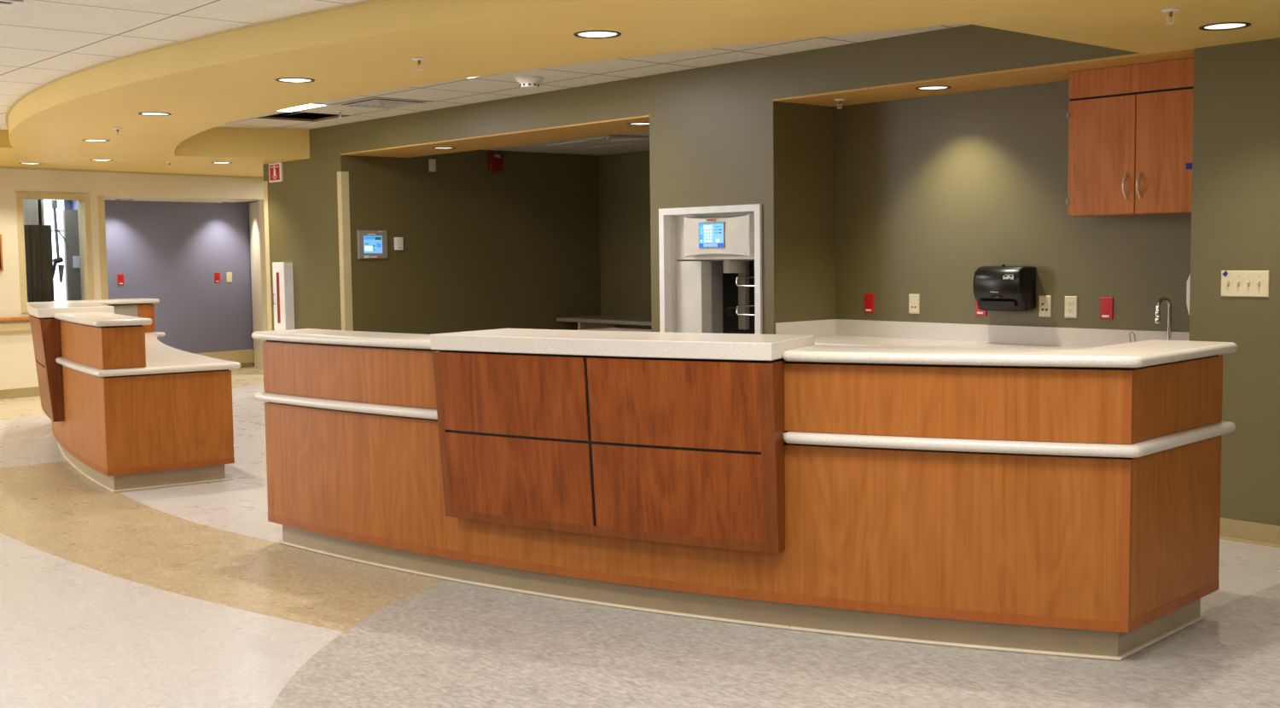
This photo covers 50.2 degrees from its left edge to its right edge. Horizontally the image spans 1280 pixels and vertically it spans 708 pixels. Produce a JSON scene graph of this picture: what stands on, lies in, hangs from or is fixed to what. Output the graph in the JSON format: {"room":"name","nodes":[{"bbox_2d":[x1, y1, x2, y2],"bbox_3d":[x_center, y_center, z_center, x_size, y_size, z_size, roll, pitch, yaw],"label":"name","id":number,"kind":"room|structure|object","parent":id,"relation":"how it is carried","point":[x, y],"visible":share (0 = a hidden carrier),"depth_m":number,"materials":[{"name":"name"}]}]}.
{"room":"hospital interior","nodes":[
{"label":"hospital interior","id":0,"kind":"room"},
{"bbox_2d":[0,168,267,389],"bbox_3d":[-8.639,-0.647,12.943,1.260,2.500,16.534,3,5,39],"label":"wall","id":1,"kind":"structure","parent":0,"point":[18,369],"depth_m":14.59,"materials":[{"name":"beige paint"}]},
{"bbox_2d":[0,234,3,271],"bbox_3d":[-6.855,-1.043,14.099,0.022,0.385,0.540,3,5,39],"label":"framed board","id":2,"kind":"object","parent":1,"relation":"attached to","point":[1,245],"visible":1,"depth_m":14.29,"materials":[{"name":"brown wood"}]},
{"bbox_2d":[0,316,31,333],"bbox_3d":[-8.707,-0.086,11.832,0.077,0.168,8.571,3,5,39],"label":"handrail","id":3,"kind":"object","parent":1,"relation":"attached to","point":[8,325],"visible":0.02,"depth_m":14.41,"materials":[{"name":"brown wood"}]},
{"bbox_2d":[0,386,40,399],"bbox_3d":[-7.269,0.484,13.691,0.008,0.100,13.186,3,5,39],"label":"baseboard","id":4,"kind":"structure","parent":1,"relation":"attached to","point":[27,392],"depth_m":14.52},
{"bbox_2d":[15,192,93,313],"bbox_3d":[-6.366,-1.102,14.808,0.145,1.275,0.820,3,5,39],"label":"window","id":5,"kind":"structure","parent":1,"relation":"in","point":[55,244],"depth_m":14.82,"materials":[{"name":"clear glass"}]},
{"bbox_2d":[97,195,108,299],"bbox_3d":[-5.970,-0.731,15.224,0.004,2.065,0.080,3,5,39],"label":"trim","id":6,"kind":"structure","parent":1,"relation":"attached to","point":[101,203],"depth_m":15.19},
{"bbox_2d":[0,166,263,179],"bbox_3d":[-7.293,-1.888,13.511,0.020,0.022,13.186,3,5,39],"label":"trim","id":7,"kind":"structure","parent":1,"relation":"attached to","point":[2,167],"depth_m":15.36,"materials":[{"name":"beige paint"}]},
{"bbox_2d":[104,200,258,366],"bbox_3d":[-6.066,-0.890,17.145,0.100,2.300,3.500,3,5,39],"label":"wall","id":8,"kind":"structure","parent":0,"point":[171,253],"depth_m":17.42,"materials":[{"name":"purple paint"}]},
{"bbox_2d":[117,274,123,285],"bbox_3d":[-6.351,-0.909,16.704,0.011,0.128,0.082,3,5,39],"label":"wall outlet","id":9,"kind":"object","parent":8,"relation":"attached to","point":[120,277],"visible":1,"depth_m":16.70,"materials":[{"name":"red plastic"}]},
{"bbox_2d":[214,273,220,282],"bbox_3d":[-5.495,-0.993,17.754,0.011,0.128,0.082,3,5,39],"label":"wall outlet","id":10,"kind":"object","parent":8,"relation":"attached to","point":[217,276],"visible":1,"depth_m":17.75,"materials":[{"name":"red plastic"}]},
{"bbox_2d":[193,349,253,363],"bbox_3d":[-6.074,0.118,17.101,0.020,0.175,2.890,3,5,39],"label":"baseboard","id":11,"kind":"structure","parent":8,"relation":"attached to","point":[242,356],"depth_m":17.99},
{"bbox_2d":[226,272,232,282],"bbox_3d":[-5.381,-1.006,17.894,0.010,0.128,0.082,3,5,39],"label":"data plate","id":12,"kind":"object","parent":8,"relation":"attached to","point":[229,275],"visible":1,"depth_m":17.89,"materials":[{"name":"beige plastic"}]},
{"bbox_2d":[240,362,253,367],"bbox_3d":[-6.077,0.235,17.113,0.008,0.060,2.890,3,5,39],"label":"trim","id":13,"kind":"structure","parent":8,"relation":"attached to","point":[247,364],"depth_m":18.15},
{"bbox_2d":[0,0,364,129],"bbox_3d":[-2.324,-1.365,2.996,12.600,0.065,17.690,-4,6,-41],"label":"ceiling","id":14,"kind":"structure","parent":0,"point":[42,42],"depth_m":6.70,"materials":[{"name":"tile"}]},
{"bbox_2d":[0,0,23,12],"bbox_3d":[-3.169,-1.540,6.033,0.640,0.016,0.680,-4,6,-41],"label":"recessed light","id":15,"kind":"object","parent":14,"relation":"in","point":[4,4],"visible":1,"depth_m":6.01,"materials":[{"name":"white metal"}]},
{"bbox_2d":[5,0,379,127],"bbox_3d":[-0.542,-1.632,6.780,14.221,0.007,1.958,3,5,38],"label":"trim","id":16,"kind":"structure","parent":14,"relation":"attached to","point":[21,97],"depth_m":7.15,"materials":[{"name":"beige paint"}]},
{"bbox_2d":[103,172,263,203],"bbox_3d":[-5.845,-2.039,16.574,1.600,0.330,2.336,3,5,39],"label":"wall","id":17,"kind":"structure","parent":0,"point":[117,186],"depth_m":16.02,"materials":[{"name":"beige paint"}]},
{"bbox_2d":[116,198,133,200],"bbox_3d":[-6.186,-1.904,16.382,0.216,0.108,0.216,-4,6,-41],"label":"recessed light","id":18,"kind":"object","parent":17,"relation":"in","point":[119,199],"visible":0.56,"depth_m":16.44,"materials":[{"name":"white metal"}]},
{"bbox_2d":[481,130,649,155],"bbox_3d":[0.085,-2.076,12.843,2.489,0.045,4.500,-4,6,-41],"label":"ceiling","id":19,"kind":"structure","parent":0,"point":[639,145],"depth_m":14.29,"materials":[{"name":"tile"}]},
{"bbox_2d":[542,140,632,148],"bbox_3d":[-0.523,-2.109,13.733,0.600,0.006,0.700,-4,6,-41],"label":"recessed light","id":20,"kind":"object","parent":19,"relation":"in","point":[588,144],"visible":0.86,"depth_m":13.72,"materials":[{"name":"white metal"}]},
{"bbox_2d":[547,141,628,147],"bbox_3d":[-0.523,-2.110,13.733,0.560,0.003,0.660,-4,6,-41],"label":"diffuser","id":21,"kind":"object","parent":20,"relation":"attached to","point":[573,144],"depth_m":13.73,"materials":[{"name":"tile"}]},
{"bbox_2d":[570,133,649,142],"bbox_3d":[-0.287,-2.055,13.011,0.600,0.014,0.660,-4,6,-41],"label":"ceiling vent","id":22,"kind":"object","parent":19,"relation":"in","point":[610,138],"visible":0.84,"depth_m":12.95,"materials":[{"name":"grey metal"}]},
{"bbox_2d":[216,23,971,129],"bbox_3d":[-1.439,-1.978,9.571,2.640,0.020,9.450,-4,6,-41],"label":"ceiling","id":23,"kind":"structure","parent":0,"point":[464,91],"depth_m":9.97,"materials":[{"name":"tile"}]},
{"bbox_2d":[282,111,302,116],"bbox_3d":[-3.036,-2.232,12.450,0.050,0.040,0.880,-4,6,-41],"label":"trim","id":24,"kind":"structure","parent":23,"relation":"attached to","point":[288,113],"depth_m":12.65,"materials":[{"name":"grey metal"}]},
{"bbox_2d":[264,112,340,119],"bbox_3d":[-3.068,-2.405,12.411,0.830,0.450,0.940,-4,6,-41],"label":"ceiling opening","id":25,"kind":"structure","parent":23,"relation":"attached to","point":[304,115],"depth_m":12.91,"materials":[{"name":"black"}]},
{"bbox_2d":[276,103,330,112],"bbox_3d":[-3.047,-2.090,11.516,0.590,0.006,0.700,-4,6,-41],"label":"recessed light","id":26,"kind":"object","parent":23,"relation":"in","point":[313,105],"visible":0.41,"depth_m":11.64,"materials":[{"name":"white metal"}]},
{"bbox_2d":[333,97,432,109],"bbox_3d":[-2.142,-2.086,11.379,0.550,0.014,0.660,-4,6,-41],"label":"ceiling vent","id":27,"kind":"object","parent":23,"relation":"in","point":[374,102],"visible":1,"depth_m":11.31,"materials":[{"name":"beige metal"}]},
{"bbox_2d":[514,75,543,88],"bbox_3d":[-0.799,-1.959,9.861,0.210,0.075,0.210,-4,6,-41],"label":"smoke detector","id":28,"kind":"object","parent":23,"relation":"attached to","point":[526,82],"visible":1,"depth_m":9.80,"materials":[{"name":"white plastic"}]},
{"bbox_2d":[0,366,1279,707],"bbox_3d":[-2.943,1.044,6.809,16.400,0.100,24.000,-4,6,-41],"label":"floor","id":29,"kind":"structure","parent":0,"point":[187,596],"depth_m":5.21,"materials":[{"name":"beige tile"}]},
{"bbox_2d":[29,314,74,465],"bbox_3d":[-4.353,0.217,10.363,0.452,1.056,1.606,-3,5,-26],"label":"base cabinet","id":30,"kind":"object","parent":29,"relation":"on","point":[46,331],"visible":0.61,"depth_m":9.61,"materials":[{"name":"brown wood"}]},
{"bbox_2d":[27,301,114,318],"bbox_3d":[-4.338,-0.344,10.333,0.522,0.066,1.607,-3,5,-26],"label":"countertop","id":31,"kind":"object","parent":30,"relation":"on","point":[40,310],"visible":0.88,"depth_m":9.74,"materials":[{"name":"white stone"}]},
{"bbox_2d":[106,302,155,331],"bbox_3d":[-4.902,0.108,11.987,0.756,1.046,1.896,-1,4,1],"label":"base cabinet","id":32,"kind":"object","parent":29,"relation":"on","point":[146,311],"visible":0.02,"depth_m":12.61,"materials":[{"name":"brown wood"}]},
{"bbox_2d":[51,298,159,304],"bbox_3d":[-4.911,-0.435,11.970,0.846,0.040,1.957,-1,4,2],"label":"countertop","id":33,"kind":"object","parent":32,"relation":"on","point":[120,301],"visible":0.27,"depth_m":12.50,"materials":[{"name":"white stone"}]},
{"bbox_2d":[60,320,234,492],"bbox_3d":[-3.439,0.297,9.200,0.802,1.046,1.457,-4,6,-41],"label":"base cabinet","id":34,"kind":"object","parent":29,"relation":"on","point":[139,432],"visible":0.86,"depth_m":8.70,"materials":[{"name":"brown wood"}]},
{"bbox_2d":[53,312,152,326],"bbox_3d":[-3.581,-0.234,9.043,0.366,0.040,1.436,-3,5,-33],"label":"countertop","id":35,"kind":"object","parent":34,"relation":"on","point":[96,319],"visible":1,"depth_m":8.62,"materials":[{"name":"white stone"}]},
{"bbox_2d":[55,331,241,377],"bbox_3d":[-4.044,-0.037,10.657,1.092,0.042,4.740,-3,5,-25],"label":"countertop","id":36,"kind":"structure","parent":34,"relation":"on","point":[160,357],"depth_m":8.89,"materials":[{"name":"white stone"}]},
{"bbox_2d":[262,340,465,583],"bbox_3d":[-1.153,0.457,6.684,0.793,1.046,1.474,-4,6,-41],"label":"panel","id":37,"kind":"object","parent":29,"relation":"on","point":[365,488],"visible":0.8,"depth_m":6.41,"materials":[{"name":"brown wood"}]},
{"bbox_2d":[251,328,430,349],"bbox_3d":[-1.305,-0.075,6.535,1.484,0.040,0.377,3,6,41],"label":"countertop","id":38,"kind":"object","parent":37,"relation":"on","point":[305,335],"visible":0.72,"depth_m":6.44,"materials":[{"name":"white stone"}]},
{"bbox_2d":[556,315,651,330],"bbox_3d":[0.806,0.064,13.614,0.640,0.755,4.500,-4,6,-41],"label":"countertop","id":39,"kind":"structure","parent":29,"relation":"on","point":[590,322],"depth_m":14.79,"materials":[{"name":"grey laminate"}]},
{"bbox_2d":[432,349,790,629],"bbox_3d":[-0.095,0.515,5.659,1.608,1.056,0.464,2,5,31],"label":"reception desk front","id":40,"kind":"object","parent":29,"relation":"on","point":[649,485],"visible":0.91,"depth_m":5.45,"materials":[{"name":"brown wood"}]},
{"bbox_2d":[430,328,814,360],"bbox_3d":[-0.089,-0.046,5.638,1.610,0.066,0.534,2,5,31],"label":"countertop","id":41,"kind":"object","parent":40,"relation":"on","point":[664,345],"visible":0.98,"depth_m":5.41,"materials":[{"name":"white stone"}]},
{"bbox_2d":[580,327,651,331],"bbox_3d":[-0.051,0.246,10.766,0.720,0.835,1.300,-4,6,-41],"label":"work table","id":42,"kind":"object","parent":29,"relation":"on","point":[609,328],"visible":0.12,"depth_m":11.11,"materials":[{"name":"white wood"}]},
{"bbox_2d":[658,203,762,334],"bbox_3d":[0.707,-0.153,9.695,0.624,1.772,1.000,-4,6,-41],"label":"machine","id":43,"kind":"object","parent":29,"relation":"on","point":[711,257],"visible":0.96,"depth_m":9.74,"materials":[{"name":"white metal"}]},
{"bbox_2d":[775,319,1189,349],"bbox_3d":[2.046,0.337,8.191,0.678,0.985,2.854,-4,6,-41],"label":"countertop","id":44,"kind":"structure","parent":29,"relation":"on","point":[840,332],"depth_m":8.54,"materials":[{"name":"white stone"}]},
{"bbox_2d":[814,335,1090,349],"bbox_3d":[2.042,-0.027,8.163,0.677,0.038,2.849,-4,6,-41],"label":"countertop","id":45,"kind":"structure","parent":44,"relation":"on","point":[829,340],"depth_m":8.50,"materials":[{"name":"white stone"}]},
{"bbox_2d":[1128,331,1135,343],"bbox_3d":[2.733,-0.067,7.553,0.006,0.119,0.061,-4,6,-41],"label":"wire loop","id":46,"kind":"object","parent":44,"relation":"on","point":[1131,331],"visible":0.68,"depth_m":7.56,"materials":[{"name":"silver metal"}]},
{"bbox_2d":[1154,296,1171,340],"bbox_3d":[2.840,-0.154,7.396,0.172,0.310,0.056,-4,6,-41],"label":"faucet","id":47,"kind":"object","parent":44,"relation":"on","point":[1157,320],"visible":0.71,"depth_m":7.41,"materials":[{"name":"silver metal"}]},
{"bbox_2d":[784,354,1222,661],"bbox_3d":[1.417,0.544,5.096,1.719,1.046,0.748,-1,4,-3],"label":"reception desk section","id":48,"kind":"object","parent":29,"relation":"on","point":[1074,556],"visible":0.87,"depth_m":4.95,"materials":[{"name":"brown wood"}]},
{"bbox_2d":[253,391,1235,458],"bbox_3d":[0.131,0.256,6.034,4.513,0.042,1.146,2,5,30],"label":"rail","id":49,"kind":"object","parent":48,"relation":"on","point":[1177,439],"depth_m":4.97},
{"bbox_2d":[782,339,1237,367],"bbox_3d":[1.433,0.002,5.055,1.783,0.040,0.836,-1,4,-4],"label":"countertop","id":50,"kind":"object","parent":48,"relation":"on","point":[1139,354],"visible":1,"depth_m":4.93,"materials":[{"name":"white stone"}]},
{"bbox_2d":[0,0,1279,177],"bbox_3d":[-3.489,-1.644,7.045,16.200,0.362,17.870,-4,6,-41],"label":"ceiling","id":51,"kind":"structure","parent":0,"point":[206,84],"depth_m":6.84,"materials":[{"name":"yellow paint"}]},
{"bbox_2d":[18,162,41,164],"bbox_3d":[-6.200,-1.990,13.888,0.216,0.108,0.216,-4,6,-41],"label":"recessed light","id":52,"kind":"object","parent":51,"relation":"in","point":[19,163],"visible":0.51,"depth_m":13.96,"materials":[{"name":"white metal"}]},
{"bbox_2d":[81,139,110,141],"bbox_3d":[-4.498,-1.817,11.285,0.216,0.108,0.216,-4,6,-41],"label":"recessed light","id":53,"kind":"object","parent":51,"relation":"in","point":[84,140],"visible":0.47,"depth_m":11.34,"materials":[{"name":"white metal"}]},
{"bbox_2d":[89,159,112,161],"bbox_3d":[-5.338,-1.974,13.530,0.216,0.108,0.216,-4,6,-41],"label":"recessed light","id":54,"kind":"object","parent":51,"relation":"in","point":[90,160],"visible":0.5,"depth_m":13.61,"materials":[{"name":"white metal"}]},
{"bbox_2d":[112,127,122,135],"bbox_3d":[-3.920,-1.668,10.249,0.076,0.058,0.076,-4,6,-41],"label":"sprinkler","id":55,"kind":"object","parent":51,"relation":"attached to","point":[115,128],"visible":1,"depth_m":10.24,"materials":[{"name":"white metal"}]},
{"bbox_2d":[138,111,171,116],"bbox_3d":[-3.295,-1.682,9.266,0.216,0.108,0.216,-4,6,-41],"label":"recessed light","id":56,"kind":"object","parent":51,"relation":"in","point":[149,113],"visible":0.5,"depth_m":9.33,"materials":[{"name":"white metal"}]},
{"bbox_2d":[210,162,232,163],"bbox_3d":[-4.320,-2.029,14.100,0.216,0.108,0.216,-4,6,-41],"label":"recessed light","id":57,"kind":"object","parent":51,"relation":"in","point":[211,162],"visible":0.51,"depth_m":14.18,"materials":[{"name":"white metal"}]},
{"bbox_2d":[275,77,314,82],"bbox_3d":[-1.917,-1.573,7.584,0.216,0.108,0.216,-4,6,-41],"label":"recessed light","id":58,"kind":"object","parent":51,"relation":"in","point":[281,79],"visible":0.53,"depth_m":7.66,"materials":[{"name":"white metal"}]},
{"bbox_2d":[411,57,426,70],"bbox_3d":[-1.103,-1.447,6.818,0.076,0.058,0.076,-4,6,-41],"label":"sprinkler","id":59,"kind":"object","parent":51,"relation":"attached to","point":[418,59],"visible":1,"depth_m":6.81,"materials":[{"name":"white metal"}]},
{"bbox_2d":[431,146,455,149],"bbox_3d":[-1.799,-1.938,12.499,0.216,0.108,0.216,-4,6,-41],"label":"recessed light","id":60,"kind":"object","parent":51,"relation":"in","point":[436,148],"visible":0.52,"depth_m":12.57,"materials":[{"name":"white metal"}]},
{"bbox_2d":[573,29,621,38],"bbox_3d":[-0.191,-1.486,6.121,0.216,0.108,0.216,-4,6,-41],"label":"recessed light","id":61,"kind":"object","parent":51,"relation":"in","point":[595,33],"visible":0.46,"depth_m":6.20,"materials":[{"name":"white metal"}]},
{"bbox_2d":[627,122,649,125],"bbox_3d":[0.009,-1.802,10.381,0.216,0.108,0.216,-4,6,-41],"label":"recessed light","id":62,"kind":"object","parent":51,"relation":"in","point":[637,123],"visible":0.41,"depth_m":10.46,"materials":[{"name":"white metal"}]},
{"bbox_2d":[833,98,845,108],"bbox_3d":[1.298,-1.627,8.873,0.076,0.058,0.076,-4,6,-41],"label":"sprinkler","id":63,"kind":"object","parent":51,"relation":"attached to","point":[839,100],"visible":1,"depth_m":8.86,"materials":[{"name":"white metal"}]},
{"bbox_2d":[914,85,951,90],"bbox_3d":[1.781,-1.669,8.296,0.216,0.108,0.216,-4,6,-41],"label":"recessed light","id":64,"kind":"object","parent":51,"relation":"in","point":[933,87],"visible":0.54,"depth_m":8.36,"materials":[{"name":"white metal"}]},
{"bbox_2d":[1161,7,1180,23],"bbox_3d":[2.202,-1.401,5.667,0.076,0.058,0.076,-4,6,-41],"label":"sprinkler","id":65,"kind":"object","parent":51,"relation":"attached to","point":[1170,10],"visible":1,"depth_m":5.66,"materials":[{"name":"white metal"}]},
{"bbox_2d":[1198,22,1250,30],"bbox_3d":[2.617,-1.518,6.107,0.216,0.108,0.216,-4,6,-41],"label":"recessed light","id":66,"kind":"object","parent":51,"relation":"in","point":[1224,26],"visible":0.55,"depth_m":6.17,"materials":[{"name":"white metal"}]},
{"bbox_2d":[339,24,1139,153],"bbox_3d":[0.209,-1.982,10.239,0.756,0.450,8.580,-4,6,-41],"label":"wall","id":67,"kind":"structure","parent":0,"point":[968,49],"depth_m":8.71,"materials":[{"name":"green paint"}]},
{"bbox_2d":[262,37,1279,526],"bbox_3d":[3.491,-0.682,8.748,3.580,2.900,18.590,-4,6,-41],"label":"wall","id":68,"kind":"structure","parent":0,"point":[891,200],"depth_m":9.10,"materials":[{"name":"green paint"}]},
{"bbox_2d":[262,180,272,331],"bbox_3d":[-3.923,-0.755,14.559,0.084,2.157,0.094,-4,6,-41],"label":"trim","id":69,"kind":"structure","parent":68,"relation":"attached to","point":[264,183],"depth_m":14.51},
{"bbox_2d":[268,162,283,182],"bbox_3d":[-3.797,-1.892,14.238,0.024,0.195,0.275,-4,6,-41],"label":"sign","id":70,"kind":"object","parent":68,"relation":"attached to","point":[276,170],"visible":1,"depth_m":14.21,"materials":[{"name":"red plastic"}]},
{"bbox_2d":[272,262,294,330],"bbox_3d":[-3.714,-0.598,14.177,0.130,0.708,0.258,-4,6,-41],"label":"fire extinguisher cabinet","id":71,"kind":"object","parent":68,"relation":"attached to","point":[282,296],"visible":0.93,"depth_m":14.11,"materials":[{"name":"white metal"}]},
{"bbox_2d":[337,171,353,331],"bbox_3d":[-2.881,-0.690,13.372,0.084,2.177,0.079,-4,6,-41],"label":"trim","id":72,"kind":"structure","parent":68,"relation":"attached to","point":[342,177],"depth_m":13.32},
{"bbox_2d":[356,230,387,259],"bbox_3d":[-2.640,-1.082,13.488,0.325,0.282,0.034,-4,6,-41],"label":"wall screen","id":73,"kind":"object","parent":68,"relation":"attached to","point":[371,244],"visible":1,"depth_m":13.46,"materials":[{"name":"grey plastic"}]},
{"bbox_2d":[394,237,403,250],"bbox_3d":[-2.412,-1.107,13.684,0.100,0.128,0.038,-4,6,-41],"label":"thermostat","id":74,"kind":"object","parent":68,"relation":"attached to","point":[398,244],"visible":1,"depth_m":13.66,"materials":[{"name":"white plastic"}]},
{"bbox_2d":[428,158,436,171],"bbox_3d":[-2.115,-1.923,13.912,0.082,0.128,0.010,-4,6,-41],"label":"wall plate","id":75,"kind":"object","parent":68,"relation":"attached to","point":[432,163],"visible":1,"depth_m":13.90,"materials":[{"name":"beige plastic"}]},
{"bbox_2d":[488,153,503,172],"bbox_3d":[-1.516,-2.019,14.398,0.170,0.190,0.062,-4,6,-41],"label":"fire alarm strobe","id":76,"kind":"object","parent":68,"relation":"attached to","point":[495,160],"visible":1,"depth_m":14.37,"materials":[{"name":"red plastic"}]},
{"bbox_2d":[775,319,835,336],"bbox_3d":[1.132,-0.170,9.245,0.608,0.109,0.018,-4,6,-41],"label":"backsplash","id":77,"kind":"structure","parent":68,"relation":"attached to","point":[817,328],"depth_m":9.24,"materials":[{"name":"white stone"}]},
{"bbox_2d":[864,293,874,313],"bbox_3d":[1.546,-0.342,9.214,0.010,0.128,0.082,-4,6,-41],"label":"wall outlet","id":78,"kind":"object","parent":68,"relation":"attached to","point":[869,298],"visible":1,"depth_m":9.21,"materials":[{"name":"red plastic"}]},
{"bbox_2d":[866,297,871,308],"bbox_3d":[1.543,-0.342,9.212,0.002,0.076,0.036,-4,6,-41],"label":"receptacle","id":79,"kind":"object","parent":78,"relation":"attached to","point":[869,299],"depth_m":9.21,"materials":[{"name":"red plastic"}]},
{"bbox_2d":[908,294,919,314],"bbox_3d":[1.793,-0.329,8.934,0.010,0.128,0.082,-4,6,-41],"label":"data plate","id":80,"kind":"object","parent":68,"relation":"attached to","point":[914,299],"visible":1,"depth_m":8.93,"materials":[{"name":"white plastic"}]},
{"bbox_2d":[975,299,987,315],"bbox_3d":[2.133,-0.304,8.546,0.010,0.128,0.082,-4,6,-41],"label":"wall outlet","id":81,"kind":"object","parent":68,"relation":"attached to","point":[978,311],"visible":0.3,"depth_m":8.55,"materials":[{"name":"red plastic"}]},
{"bbox_2d":[972,264,1035,311],"bbox_3d":[2.213,-0.404,8.316,0.182,0.283,0.340,-4,6,-41],"label":"dispenser","id":82,"kind":"object","parent":68,"relation":"attached to","point":[1003,288],"visible":1,"depth_m":8.23,"materials":[{"name":"black plastic"}]},
{"bbox_2d":[1038,295,1051,317],"bbox_3d":[2.433,-0.287,8.205,0.010,0.128,0.082,-4,6,-41],"label":"data plate","id":83,"kind":"object","parent":68,"relation":"attached to","point":[1044,310],"visible":1,"depth_m":8.20,"materials":[{"name":"beige plastic"}]},
{"bbox_2d":[1064,296,1077,318],"bbox_3d":[2.547,-0.278,8.074,0.010,0.128,0.082,-4,6,-41],"label":"wall outlet","id":84,"kind":"object","parent":68,"relation":"attached to","point":[1071,302],"visible":1,"depth_m":8.07,"materials":[{"name":"white plastic"}]},
{"bbox_2d":[1067,300,1073,314],"bbox_3d":[2.545,-0.278,8.072,0.002,0.076,0.036,-4,6,-41],"label":"receptacle","id":85,"kind":"object","parent":84,"relation":"attached to","point":[1070,303],"depth_m":8.07,"materials":[{"name":"beige plastic"}]},
{"bbox_2d":[1099,296,1113,319],"bbox_3d":[2.699,-0.265,7.902,0.010,0.128,0.082,-4,6,-41],"label":"wall outlet","id":86,"kind":"object","parent":68,"relation":"attached to","point":[1106,303],"visible":1,"depth_m":7.90,"materials":[{"name":"red plastic"}]},
{"bbox_2d":[1103,302,1109,314],"bbox_3d":[2.696,-0.265,7.899,0.002,0.076,0.036,-4,6,-41],"label":"receptacle","id":87,"kind":"object","parent":86,"relation":"attached to","point":[1106,305],"depth_m":7.90,"materials":[{"name":"red plastic"}]},
{"bbox_2d":[1065,57,1193,216],"bbox_3d":[2.788,-1.165,7.445,0.372,0.800,0.858,-4,6,-41],"label":"upper cabinet","id":88,"kind":"object","parent":68,"relation":"attached to","point":[1131,126],"visible":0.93,"depth_m":7.38,"materials":[{"name":"brown wood"}]},
{"bbox_2d":[1186,162,1192,169],"bbox_3d":[2.874,-0.983,7.141,0.003,0.033,0.040,-4,6,-41],"label":"sticker","id":89,"kind":"object","parent":88,"relation":"attached to","point":[1189,165],"visible":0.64,"depth_m":7.14,"materials":[{"name":"paper"}]},
{"bbox_2d":[1186,274,1190,314],"bbox_3d":[2.910,-0.308,7.085,0.120,0.265,0.125,-4,6,-41],"label":"soap dispenser","id":90,"kind":"object","parent":68,"relation":"attached to","point":[1188,286],"visible":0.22,"depth_m":7.08,"materials":[{"name":"white plastic"}]},
{"bbox_2d":[1221,270,1269,296],"bbox_3d":[2.952,-0.342,6.651,0.024,0.127,0.235,-4,6,-41],"label":"light switch","id":91,"kind":"object","parent":68,"relation":"attached to","point":[1236,283],"visible":1,"depth_m":6.64,"materials":[{"name":"beige plastic"}]},
{"bbox_2d":[1219,517,1279,548],"bbox_3d":[5.529,1.062,3.826,0.024,0.103,8.350,-4,6,-41],"label":"baseboard","id":92,"kind":"structure","parent":68,"relation":"attached to","point":[1231,530],"depth_m":6.71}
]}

